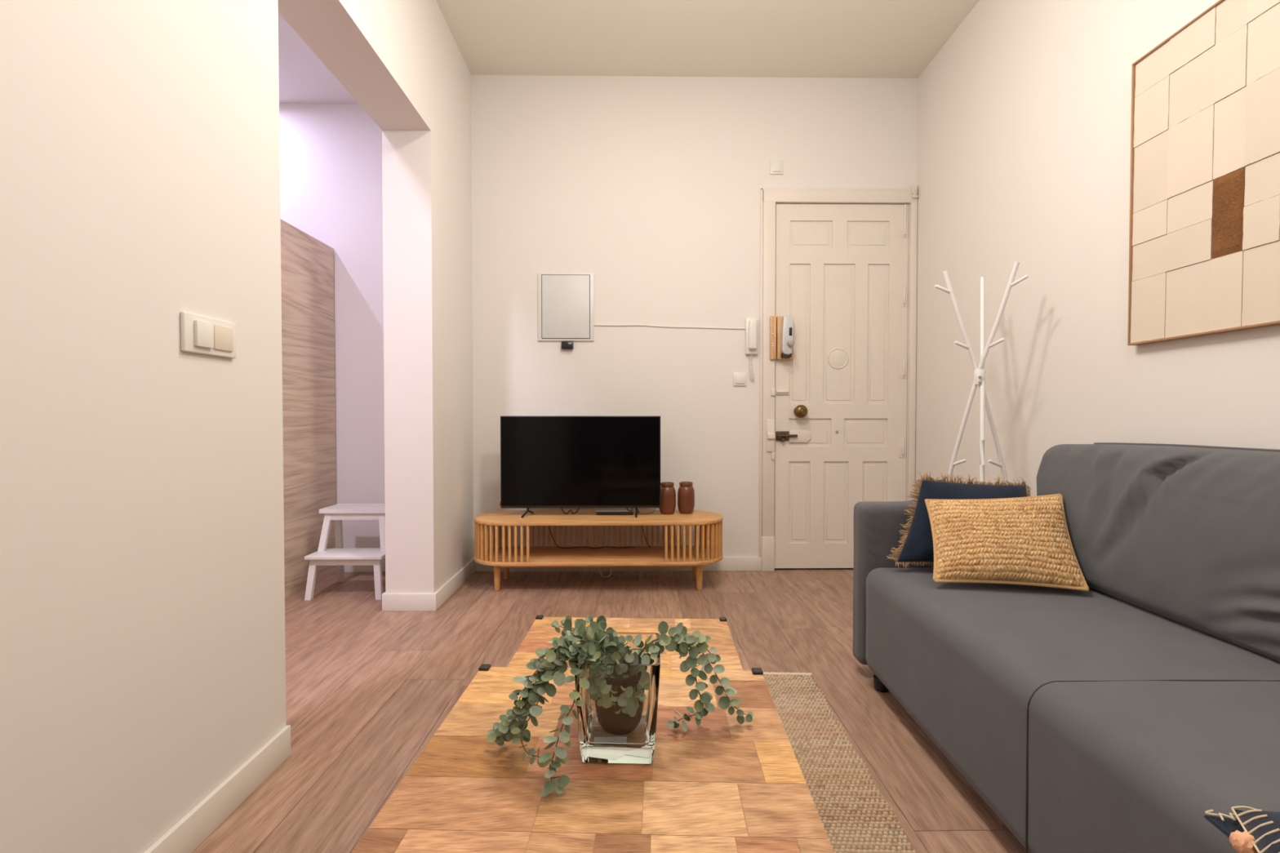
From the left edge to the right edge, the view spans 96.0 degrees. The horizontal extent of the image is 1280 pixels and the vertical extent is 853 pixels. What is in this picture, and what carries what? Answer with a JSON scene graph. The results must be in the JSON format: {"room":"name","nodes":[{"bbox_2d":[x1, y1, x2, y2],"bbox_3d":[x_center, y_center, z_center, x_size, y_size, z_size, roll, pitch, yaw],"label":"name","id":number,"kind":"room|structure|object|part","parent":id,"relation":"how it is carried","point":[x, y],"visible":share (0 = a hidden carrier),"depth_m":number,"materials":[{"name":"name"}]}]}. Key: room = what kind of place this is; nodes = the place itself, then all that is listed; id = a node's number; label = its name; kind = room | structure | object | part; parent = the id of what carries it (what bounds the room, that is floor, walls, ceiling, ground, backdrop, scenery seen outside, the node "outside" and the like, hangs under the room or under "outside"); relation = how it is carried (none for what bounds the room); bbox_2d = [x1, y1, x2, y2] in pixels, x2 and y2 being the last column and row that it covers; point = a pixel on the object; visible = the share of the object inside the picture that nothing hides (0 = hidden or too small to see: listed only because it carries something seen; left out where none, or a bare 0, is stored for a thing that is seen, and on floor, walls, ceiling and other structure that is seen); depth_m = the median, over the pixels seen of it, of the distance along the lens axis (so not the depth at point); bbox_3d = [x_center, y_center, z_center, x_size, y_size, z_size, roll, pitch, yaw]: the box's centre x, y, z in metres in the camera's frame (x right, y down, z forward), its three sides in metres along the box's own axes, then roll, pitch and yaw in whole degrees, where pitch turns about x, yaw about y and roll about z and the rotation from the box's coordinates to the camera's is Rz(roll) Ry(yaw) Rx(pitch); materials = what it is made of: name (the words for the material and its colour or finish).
{"room":"living room","nodes":[
{"label":"living room","id":0,"kind":"room"},
{"bbox_2d":[0,0,473,852],"bbox_3d":[-1.119,-0.573,0.475,0.240,3.072,6.200,0,1,-1],"label":"wall","id":1,"kind":"structure","parent":0,"point":[143,649],"depth_m":1.24,"materials":[{"name":"paint"}]},
{"bbox_2d":[180,311,235,358],"bbox_3d":[-1.001,-0.211,1.346,0.018,0.088,0.166,0,1,-1],"label":"light switch","id":2,"kind":"object","parent":1,"relation":"attached to","point":[199,334],"visible":1,"depth_m":1.32,"materials":[{"name":"white plastic"}]},
{"bbox_2d":[143,724,291,852],"bbox_3d":[-0.979,0.937,-0.472,0.014,0.087,4.248,0,1,-1],"label":"baseboard","id":3,"kind":"structure","parent":1,"relation":"attached to","point":[194,828],"depth_m":1.38,"materials":[{"name":"white wood"}]},
{"bbox_2d":[382,558,475,611],"bbox_3d":[-1.155,0.870,3.226,0.268,0.087,0.722,0,1,-1],"label":"baseboard","id":4,"kind":"object","parent":1,"relation":"attached to","point":[390,602],"visible":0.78,"depth_m":2.87,"materials":[{"name":"white wood"}]},
{"bbox_2d":[278,12,358,103],"bbox_3d":[-2.223,-2.042,0.433,1.968,0.232,6.200,0,1,-1],"label":"ceiling","id":5,"kind":"structure","parent":0,"point":[304,78],"depth_m":3.25,"materials":[{"name":"paint"}]},
{"bbox_2d":[279,75,917,557],"bbox_3d":[-0.699,-0.682,3.679,5.900,3.172,0.200,0,1,-1],"label":"wall","id":6,"kind":"structure","parent":0,"point":[650,187],"depth_m":3.58,"materials":[{"name":"paint"}]},
{"bbox_2d":[343,560,385,572],"bbox_3d":[-1.584,0.863,3.589,0.608,0.087,0.014,0,1,-1],"label":"baseboard","id":7,"kind":"structure","parent":6,"relation":"attached to","point":[347,568],"depth_m":3.58,"materials":[{"name":"white wood"}]},
{"bbox_2d":[537,273,594,341],"bbox_3d":[-0.459,-0.740,3.573,0.347,0.417,0.016,0,1,-1],"label":"electrical panel","id":8,"kind":"object","parent":6,"relation":"attached to","point":[566,301],"visible":1,"depth_m":3.56,"materials":[{"name":"grey metal"}]},
{"bbox_2d":[561,341,573,349],"bbox_3d":[-0.450,-0.503,3.569,0.072,0.047,0.033,0,1,-1],"label":"sensor","id":9,"kind":"object","parent":6,"relation":"attached to","point":[565,344],"visible":1,"depth_m":3.56,"materials":[{"name":"black plastic"}]},
{"bbox_2d":[473,556,761,572],"bbox_3d":[-0.105,0.863,3.608,1.870,0.087,0.014,0,1,-1],"label":"baseboard","id":10,"kind":"structure","parent":6,"relation":"attached to","point":[726,563],"depth_m":3.61,"materials":[{"name":"white wood"}]},
{"bbox_2d":[594,324,745,328],"bbox_3d":[0.184,-0.621,3.588,0.943,0.030,0.009,0,1,-1],"label":"cable","id":11,"kind":"object","parent":6,"relation":"attached to","point":[594,324],"visible":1,"depth_m":3.58,"materials":[{"name":"paint"}]},
{"bbox_2d":[733,372,746,386],"bbox_3d":[0.625,-0.296,3.595,0.081,0.084,0.017,0,1,-1],"label":"light switch","id":12,"kind":"object","parent":6,"relation":"attached to","point":[739,378],"visible":1,"depth_m":3.59,"materials":[{"name":"white plastic"}]},
{"bbox_2d":[745,317,758,378],"bbox_3d":[0.695,-0.485,3.570,0.076,0.377,0.062,0,1,-1],"label":"phone","id":13,"kind":"object","parent":6,"relation":"attached to","point":[751,323],"visible":1,"depth_m":3.57,"materials":[{"name":"white plastic"}]},
{"bbox_3d":[0.692,-0.374,3.579,0.040,0.154,0.023,1,1,43],"label":"coiled cord","id":14,"kind":"part","parent":13,"relation":"part of","materials":[{"name":"white plastic"}]},
{"bbox_2d":[766,388,775,459],"bbox_3d":[0.814,-0.014,3.576,0.051,0.440,0.029,0,1,-1],"label":"trim","id":15,"kind":"structure","parent":6,"relation":"attached to","point":[770,423],"depth_m":3.58,"materials":[{"name":"paint"}]},
{"bbox_2d":[769,315,776,359],"bbox_3d":[0.824,-0.550,3.569,0.038,0.271,0.022,0,1,-1],"label":"plaque","id":16,"kind":"object","parent":6,"relation":"attached to","point":[772,318],"visible":1,"depth_m":3.56,"materials":[{"name":"brown wood"}]},
{"bbox_2d":[769,160,782,174],"bbox_3d":[0.848,-1.610,3.574,0.080,0.086,0.017,0,1,-1],"label":"light switch","id":17,"kind":"object","parent":6,"relation":"attached to","point":[775,166],"visible":1,"depth_m":3.57,"materials":[{"name":"white plastic"}]},
{"bbox_2d":[759,187,917,571],"bbox_3d":[1.237,-0.287,3.598,0.975,2.387,0.028,0,1,-1],"label":"trim","id":18,"kind":"structure","parent":6,"relation":"attached to","point":[770,197],"depth_m":3.58,"materials":[{"name":"paint"}]},
{"bbox_2d":[773,204,908,568],"bbox_3d":[1.263,-0.246,3.600,0.829,2.281,0.126,0,1,-1],"label":"door","id":19,"kind":"structure","parent":6,"relation":"in","point":[842,269],"depth_m":3.62,"materials":[{"name":"paint"}]},
{"bbox_3d":[0.892,-0.214,3.603,0.080,0.028,0.013,0,1,-1],"label":"bolt plate","id":20,"kind":"part","parent":19,"relation":"part of","materials":[{"name":"paint"}]},
{"bbox_2d":[776,315,795,359],"bbox_3d":[0.901,-0.550,3.544,0.099,0.271,0.118,0,1,-1],"label":"door lock","id":21,"kind":"object","parent":19,"relation":"attached to","point":[785,342],"visible":1,"depth_m":3.52,"materials":[{"name":"grey metal"}]},
{"bbox_3d":[0.918,-0.507,3.502,0.044,0.044,0.033,0,1,-1],"label":"turn knob","id":22,"kind":"part","parent":21,"relation":"part of","materials":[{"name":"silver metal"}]},
{"bbox_3d":[1.003,0.061,3.613,0.133,0.075,0.005,0,1,-1],"label":"latch plate","id":23,"kind":"part","parent":19,"relation":"part of","materials":[{"name":"paint"}]},
{"bbox_3d":[0.996,-0.093,3.575,0.082,0.082,0.076,0,1,-1],"label":"knob","id":24,"kind":"part","parent":19,"relation":"part of","materials":[{"name":"gold metal"}]},
{"bbox_2d":[911,185,918,198],"bbox_3d":[1.702,-1.454,3.571,0.033,0.076,0.028,0,1,-1],"label":"bracket","id":25,"kind":"object","parent":6,"relation":"attached to","point":[914,188],"visible":1,"depth_m":3.56,"materials":[{"name":"white plastic"}]},
{"bbox_2d":[192,568,1028,852],"bbox_3d":[-0.606,1.023,0.486,7.200,0.120,9.075,0,1,-1],"label":"floor","id":26,"kind":"structure","parent":0,"point":[368,687],"depth_m":2.15,"materials":[{"name":"laminate"}]},
{"bbox_2d":[280,219,336,599],"bbox_3d":[-1.886,-0.067,2.070,0.040,2.002,2.992,0,1,-1],"label":"wall","id":27,"kind":"structure","parent":26,"relation":"on","point":[307,263],"depth_m":3.24,"materials":[{"name":"laminate"}]},
{"bbox_2d":[304,503,385,600],"bbox_3d":[-1.565,0.682,3.202,0.411,0.462,0.364,0,1,-1],"label":"step stool","id":28,"kind":"object","parent":26,"relation":"on","point":[340,557],"visible":0.79,"depth_m":3.14,"materials":[{"name":"white paint"}]},
{"bbox_3d":[-1.742,0.808,3.053,0.054,0.216,0.046,0,1,-1],"label":"leg","id":29,"kind":"part","parent":28,"relation":"part of","materials":[{"name":"white paint"}]},
{"bbox_3d":[-1.735,0.691,3.325,0.039,0.440,0.127,0,1,-20],"label":"leg","id":30,"kind":"part","parent":28,"relation":"part of","materials":[{"name":"white paint"}]},
{"bbox_3d":[-1.390,0.808,3.058,0.054,0.216,0.046,0,1,-1],"label":"leg","id":31,"kind":"part","parent":28,"relation":"part of","materials":[{"name":"white paint"}]},
{"bbox_2d":[473,510,723,591],"bbox_3d":[-0.235,0.712,3.321,1.425,0.398,0.400,0,1,-1],"label":"tv stand","id":32,"kind":"object","parent":26,"relation":"on","point":[709,551],"visible":0.96,"depth_m":3.21,"materials":[{"name":"brown wood"}]},
{"bbox_3d":[-0.796,0.834,3.211,0.040,0.158,0.040,0,1,-1],"label":"leg","id":33,"kind":"part","parent":32,"relation":"part of","materials":[{"name":"brown wood"}]},
{"bbox_3d":[-0.799,0.830,3.440,0.040,0.158,0.040,0,1,-1],"label":"leg","id":34,"kind":"part","parent":32,"relation":"part of","materials":[{"name":"brown wood"}]},
{"bbox_2d":[561,507,578,514],"bbox_3d":[-0.410,0.480,3.384,0.115,0.063,0.046,0,1,-1],"label":"cable","id":35,"kind":"object","parent":32,"relation":"on","point":[562,508],"visible":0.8,"depth_m":3.37,"materials":[{"name":"black plastic"}]},
{"bbox_2d":[499,416,660,518],"bbox_3d":[-0.342,0.226,3.310,0.922,0.574,0.154,0,1,-1],"label":"television","id":36,"kind":"object","parent":32,"relation":"on","point":[547,462],"visible":1,"depth_m":3.30,"materials":[{"name":"black plastic"}]},
{"bbox_2d":[548,525,635,548],"bbox_3d":[-0.298,0.639,3.453,0.538,0.185,0.107,0,1,7],"label":"power cable","id":37,"kind":"object","parent":32,"relation":"on","point":[548,526],"visible":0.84,"depth_m":3.44,"materials":[{"name":"black plastic"}]},
{"bbox_3d":[-0.232,0.769,3.217,1.094,0.028,0.022,0,1,-1],"label":"rail","id":38,"kind":"part","parent":32,"relation":"part of","materials":[{"name":"brown wood"}]},
{"bbox_2d":[474,546,723,566],"bbox_3d":[-0.235,0.743,3.321,1.425,0.020,0.400,0,1,-1],"label":"shelf","id":39,"kind":"object","parent":32,"relation":"attached to","point":[540,556],"depth_m":3.24,"materials":[{"name":"brown wood"}]},
{"bbox_2d":[596,507,633,515],"bbox_3d":[-0.146,0.497,3.397,0.214,0.024,0.141,0,1,-1],"label":"box","id":40,"kind":"object","parent":32,"relation":"on","point":[600,511],"visible":0.8,"depth_m":3.33,"materials":[{"name":"black plastic"}]},
{"bbox_3d":[-0.146,0.488,3.397,0.214,0.006,0.141,0,1,-1],"label":"lid","id":41,"kind":"part","parent":40,"relation":"part of","materials":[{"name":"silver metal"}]},
{"bbox_2d":[658,481,675,514],"bbox_3d":[0.160,0.421,3.386,0.102,0.182,0.102,0,1,-1],"label":"ceramic jar","id":42,"kind":"object","parent":32,"relation":"on","point":[668,493],"visible":0.97,"depth_m":3.35,"materials":[{"name":"brown ceramic"}]},
{"bbox_2d":[677,481,694,513],"bbox_3d":[0.273,0.421,3.407,0.102,0.182,0.102,0,1,-1],"label":"ceramic jar","id":43,"kind":"object","parent":32,"relation":"on","point":[686,491],"visible":1,"depth_m":3.37,"materials":[{"name":"brown ceramic"}]},
{"bbox_3d":[0.329,0.830,3.455,0.040,0.158,0.040,0,1,-1],"label":"leg","id":44,"kind":"part","parent":32,"relation":"part of","materials":[{"name":"brown wood"}]},
{"bbox_3d":[0.332,0.834,3.225,0.040,0.158,0.040,0,1,-1],"label":"leg","id":45,"kind":"part","parent":32,"relation":"part of","materials":[{"name":"brown wood"}]},
{"bbox_2d":[597,567,612,577],"bbox_3d":[-0.229,0.848,3.511,0.142,0.124,0.095,0,1,-18],"label":"cable","id":46,"kind":"object","parent":26,"relation":"on","point":[597,567],"visible":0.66,"depth_m":3.50,"materials":[{"name":"plastic"}]},
{"bbox_2d":[763,671,915,852],"bbox_3d":[0.102,0.941,1.296,1.024,0.014,1.750,0,1,2],"label":"jute rug","id":47,"kind":"object","parent":26,"relation":"on","point":[855,817],"visible":0.23,"depth_m":1.55,"materials":[{"name":"beige wicker"}]},
{"bbox_2d":[351,663,834,852],"bbox_3d":[-0.050,0.723,0.894,0.580,0.446,0.602,0,1,2],"label":"coffee table","id":48,"kind":"object","parent":47,"relation":"on","point":[721,784],"visible":0.81,"depth_m":0.80,"materials":[{"name":"brown wood"}]},
{"bbox_3d":[-0.321,0.718,1.194,0.020,0.446,0.020,0,1,2],"label":"leg","id":49,"kind":"part","parent":48,"relation":"part of","materials":[{"name":"black metal"}]},
{"bbox_2d":[573,632,660,764],"bbox_3d":[-0.033,0.427,0.913,0.129,0.154,0.129,0,1,2],"label":"glass vase","id":50,"kind":"object","parent":48,"relation":"on","point":[617,719],"visible":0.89,"depth_m":0.85,"materials":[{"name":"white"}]},
{"bbox_2d":[486,614,753,797],"bbox_3d":[-0.026,0.401,0.934,0.413,0.202,0.179,-1,1,-31],"label":"eucalyptus plant","id":51,"kind":"object","parent":50,"relation":"in","point":[591,642],"visible":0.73,"depth_m":0.88,"materials":[{"name":"green plant"}]},
{"bbox_3d":[0.239,0.718,1.176,0.020,0.446,0.020,0,1,2],"label":"leg","id":52,"kind":"part","parent":48,"relation":"part of","materials":[{"name":"black metal"}]},
{"bbox_2d":[507,615,742,670],"bbox_3d":[-0.035,0.754,1.483,0.568,0.364,0.492,0,1,2],"label":"coffee table","id":53,"kind":"object","parent":47,"relation":"on","point":[541,632],"visible":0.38,"depth_m":1.60,"materials":[{"name":"brown wood"}]},
{"bbox_3d":[-0.301,0.749,1.727,0.020,0.364,0.020,0,1,2],"label":"leg","id":54,"kind":"part","parent":53,"relation":"part of","materials":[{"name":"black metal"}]},
{"bbox_3d":[0.246,0.750,1.710,0.020,0.364,0.020,0,1,2],"label":"leg","id":55,"kind":"part","parent":53,"relation":"part of","materials":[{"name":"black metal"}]},
{"bbox_2d":[934,262,1028,484],"bbox_3d":[1.466,0.126,2.467,0.405,1.588,0.373,0,1,-1],"label":"coat rack","id":56,"kind":"object","parent":26,"relation":"on","point":[979,371],"visible":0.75,"depth_m":2.46,"materials":[{"name":"white paint"}]},
{"bbox_2d":[852,442,1279,852],"bbox_3d":[1.217,0.511,0.972,0.860,0.887,2.483,0,1,1],"label":"sofa","id":57,"kind":"object","parent":26,"relation":"on","point":[1109,717],"visible":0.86,"depth_m":1.34,"materials":[{"name":"grey fabric"}]},
{"bbox_3d":[1.241,0.587,2.162,0.859,0.610,0.106,0,1,1],"label":"armrest","id":58,"kind":"part","parent":57,"relation":"part of","materials":[{"name":"grey fabric"}]},
{"bbox_2d":[886,471,1031,568],"bbox_3d":[1.138,0.329,2.020,0.548,0.334,0.179,0,1,-1],"label":"throw pillow","id":59,"kind":"object","parent":57,"relation":"on","point":[917,545],"visible":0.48,"depth_m":2.03,"materials":[{"name":"blue fabric"}]},
{"bbox_2d":[924,493,1088,591],"bbox_3d":[1.162,0.357,1.859,0.453,0.264,0.228,0,1,12],"label":"throw pillow","id":60,"kind":"object","parent":57,"relation":"on","point":[1018,540],"visible":1,"depth_m":1.80,"materials":[{"name":"wicker"}]},
{"bbox_3d":[1.218,0.717,0.977,0.856,0.394,2.277,0,1,1],"label":"seat","id":61,"kind":"part","parent":57,"relation":"part of","materials":[{"name":"grey fabric"}]},
{"bbox_2d":[1036,444,1279,662],"bbox_3d":[1.509,0.286,1.627,0.275,0.452,1.002,0,1,1],"label":"cushion","id":62,"kind":"object","parent":57,"relation":"on","point":[1185,539],"depth_m":1.49,"materials":[{"name":"grey fabric"}]},
{"bbox_2d":[1204,805,1279,852],"bbox_3d":[0.843,0.468,0.485,0.452,0.104,0.397,1,1,30],"label":"throw pillow","id":63,"kind":"object","parent":57,"relation":"on","point":[1254,830],"visible":1,"depth_m":0.69,"materials":[{"name":"blue fabric"}]},
{"bbox_2d":[435,0,978,78],"bbox_3d":[0.472,-2.161,0.567,3.440,0.100,6.400,0,1,-1],"label":"ceiling","id":64,"kind":"structure","parent":0,"point":[754,38],"depth_m":3.19,"materials":[{"name":"paint"}]},
{"bbox_2d":[915,0,1279,499],"bbox_3d":[1.766,-0.623,0.509,0.201,3.172,6.600,0,1,1],"label":"wall","id":65,"kind":"structure","parent":0,"point":[1024,110],"depth_m":2.41,"materials":[{"name":"paint"}]},
{"bbox_2d":[1127,0,1279,345],"bbox_3d":[1.668,-0.741,1.466,0.035,0.948,0.975,0,1,1],"label":"wall picture","id":66,"kind":"object","parent":65,"relation":"attached to","point":[1204,233],"visible":1,"depth_m":1.68,"materials":[{"name":"brown wood"}]}
]}

